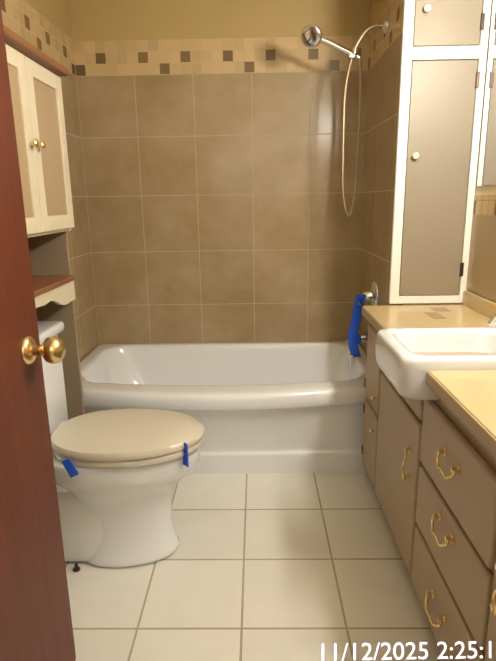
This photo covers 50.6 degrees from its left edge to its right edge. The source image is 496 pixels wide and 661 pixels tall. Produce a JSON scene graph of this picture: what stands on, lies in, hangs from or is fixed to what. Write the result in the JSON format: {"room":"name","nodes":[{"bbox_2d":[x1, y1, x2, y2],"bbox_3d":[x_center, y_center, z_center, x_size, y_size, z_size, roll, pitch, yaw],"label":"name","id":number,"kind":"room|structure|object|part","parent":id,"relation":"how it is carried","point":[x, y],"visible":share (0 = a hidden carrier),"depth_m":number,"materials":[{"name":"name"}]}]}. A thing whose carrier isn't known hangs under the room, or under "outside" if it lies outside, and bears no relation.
{"room":"bathroom","nodes":[
{"label":"bathroom","id":0,"kind":"room"},
{"bbox_2d":[0,0,98,361],"bbox_3d":[-0.964,-0.176,1.183,0.100,2.260,3.580,-1,14,1],"label":"wall","id":1,"kind":"structure","parent":0,"point":[44,26],"depth_m":2.67,"materials":[{"name":"tile"}]},
{"bbox_2d":[69,0,369,344],"bbox_3d":[0.019,-0.632,2.951,2.215,2.260,0.100,-1,14,1],"label":"wall","id":2,"kind":"structure","parent":0,"point":[211,135],"depth_m":2.84,"materials":[{"name":"tile"}]},
{"bbox_2d":[65,472,443,660],"bbox_3d":[0.011,0.958,1.452,2.215,0.100,3.780,-1,14,1],"label":"floor","id":3,"kind":"structure","parent":0,"point":[282,567],"depth_m":1.73,"materials":[{"name":"tile"}]},
{"bbox_2d":[0,2,75,660],"bbox_3d":[-0.512,0.017,0.812,0.037,2.028,0.800,-1,14,1],"label":"door leaf","id":4,"kind":"structure","parent":3,"relation":"on","point":[35,618],"depth_m":1.13,"materials":[{"name":"brown wood"}]},
{"bbox_2d":[21,335,65,364],"bbox_3d":[-0.505,0.039,1.179,0.197,0.066,0.103,-1,14,1],"label":"doorknob set","id":5,"kind":"object","parent":4,"relation":"attached to","point":[51,349],"depth_m":1.14,"materials":[{"name":"gold metal"}]},
{"bbox_2d":[3,25,84,419],"bbox_3d":[-0.769,-0.045,1.792,0.253,1.704,0.695,-1,14,1],"label":"tall cabinet","id":6,"kind":"object","parent":3,"relation":"on","point":[36,95],"visible":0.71,"depth_m":1.82,"materials":[{"name":"white wood"}]},
{"bbox_3d":[-0.687,-0.580,1.658,0.009,0.439,0.523,-1,14,1],"label":"panel","id":7,"kind":"part","parent":6,"relation":"part of","materials":[{"name":"beige wood"}]},
{"bbox_3d":[-0.663,-0.587,1.655,0.024,0.027,0.082,-1,14,1],"label":"knob","id":8,"kind":"part","parent":6,"relation":"part of","materials":[{"name":"gold metal"}]},
{"bbox_3d":[-0.702,-0.580,1.658,0.016,0.555,0.645,-1,14,1],"label":"frame","id":9,"kind":"part","parent":6,"relation":"part of","materials":[{"name":"white wood"}]},
{"bbox_3d":[-0.684,-0.580,1.657,0.018,0.531,0.615,-1,14,1],"label":"door","id":10,"kind":"part","parent":6,"relation":"part of","materials":[{"name":"white wood"}]},
{"bbox_2d":[37,321,204,571],"bbox_3d":[-0.519,0.406,1.827,0.743,0.806,0.454,-1,14,1],"label":"toilet","id":11,"kind":"object","parent":3,"relation":"on","point":[120,474],"visible":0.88,"depth_m":1.78,"materials":[{"name":"ceramic"}]},
{"bbox_3d":[-0.788,0.218,1.784,0.211,0.414,0.454,-1,14,1],"label":"tank","id":12,"kind":"part","parent":11,"relation":"part of","materials":[{"name":"ceramic"}]},
{"bbox_3d":[-0.415,0.361,1.814,0.534,0.062,0.380,-1,14,1],"label":"lid","id":13,"kind":"part","parent":11,"relation":"part of","materials":[{"name":"plastic"}]},
{"bbox_3d":[-0.410,0.376,1.817,0.514,0.022,0.374,-1,14,1],"label":"seat","id":14,"kind":"part","parent":11,"relation":"part of","materials":[{"name":"plastic"}]},
{"bbox_2d":[80,341,366,473],"bbox_3d":[-0.121,0.377,2.707,1.508,0.424,0.854,-1,14,1],"label":"bathtub","id":15,"kind":"object","parent":3,"relation":"on","point":[271,407],"visible":0.71,"depth_m":2.41,"materials":[{"name":"ceramic"}]},
{"bbox_2d":[361,290,495,660],"bbox_3d":[0.653,0.494,1.075,0.499,0.963,2.493,-1,14,1],"label":"bathroom vanity","id":16,"kind":"object","parent":3,"relation":"on","point":[428,451],"visible":1,"depth_m":1.40,"materials":[{"name":"beige paint"}]},
{"bbox_2d":[375,327,495,400],"bbox_3d":[0.648,0.092,1.551,0.481,0.132,0.350,-1,14,1],"label":"sink","id":17,"kind":"object","parent":16,"relation":"in","point":[406,356],"depth_m":1.53,"materials":[{"name":"ceramic"}]},
{"bbox_2d":[388,0,491,304],"bbox_3d":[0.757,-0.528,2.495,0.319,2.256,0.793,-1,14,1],"label":"linen cabinet","id":18,"kind":"object","parent":16,"relation":"on","point":[444,46],"visible":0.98,"depth_m":2.06,"materials":[{"name":"beige paint"}]},
{"bbox_3d":[0.660,-0.937,1.998,0.036,0.542,0.022,-1,14,1],"label":"knob","id":19,"kind":"part","parent":18,"relation":"part of","materials":[{"name":"white"}]},
{"bbox_2d":[487,316,495,326],"bbox_3d":[0.781,-0.040,1.516,0.172,0.143,0.060,-1,14,1],"label":"tap","id":20,"kind":"object","parent":16,"relation":"on","point":[492,321],"depth_m":1.51,"materials":[{"name":"silver metal"}]},
{"bbox_2d":[358,0,403,354],"bbox_3d":[0.640,-0.534,2.519,0.030,2.260,0.768,-1,14,1],"label":"wall","id":21,"kind":"structure","parent":0,"point":[384,64],"depth_m":2.46,"materials":[{"name":"tile"}]},
{"bbox_2d":[301,19,387,216],"bbox_3d":[0.430,-0.955,2.408,0.383,0.854,0.083,-2,14,-6],"label":"shower","id":22,"kind":"object","parent":21,"relation":"attached to","point":[312,36],"visible":1,"depth_m":2.35,"materials":[{"name":"silver metal"}]},
{"bbox_3d":[0.423,-1.289,2.317,0.378,0.162,0.100,-1,14,1],"label":"arm","id":23,"kind":"part","parent":22,"relation":"part of"},
{"bbox_2d":[346,281,377,365],"bbox_3d":[0.565,-0.037,2.644,0.138,0.428,0.164,-1,14,1],"label":"tub faucet","id":24,"kind":"object","parent":21,"relation":"attached to","point":[354,339],"visible":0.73,"depth_m":2.61,"materials":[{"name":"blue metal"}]},
{"bbox_2d":[322,641,490,660],"bbox_3d":[0.102,0.175,0.287,0.123,0.010,0.001,0,0,-1],"label":"stamp","id":25,"kind":"object","parent":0,"point":[458,656],"visible":1,"depth_m":0.29,"materials":[{"name":"white"}]},
{"bbox_2d":[467,0,495,302],"bbox_3d":[0.950,-0.198,1.149,0.100,2.260,3.580,-1,14,1],"label":"wall","id":26,"kind":"structure","parent":0,"point":[486,190],"depth_m":2.01,"materials":[{"name":"paint"}]},
{"bbox_2d":[466,195,495,300],"bbox_3d":[0.892,-0.020,0.792,0.008,0.379,2.780,-1,14,1],"label":"wall","id":27,"kind":"structure","parent":26,"relation":"attached to","point":[481,278],"depth_m":2.02,"materials":[{"name":"paint"}]},
{"bbox_2d":[477,0,495,185],"bbox_3d":[0.891,-0.727,1.147,0.006,0.750,1.730,-1,14,1],"label":"mirror","id":28,"kind":"object","parent":26,"relation":"attached to","point":[487,167],"visible":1,"depth_m":1.95,"materials":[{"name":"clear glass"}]}
]}

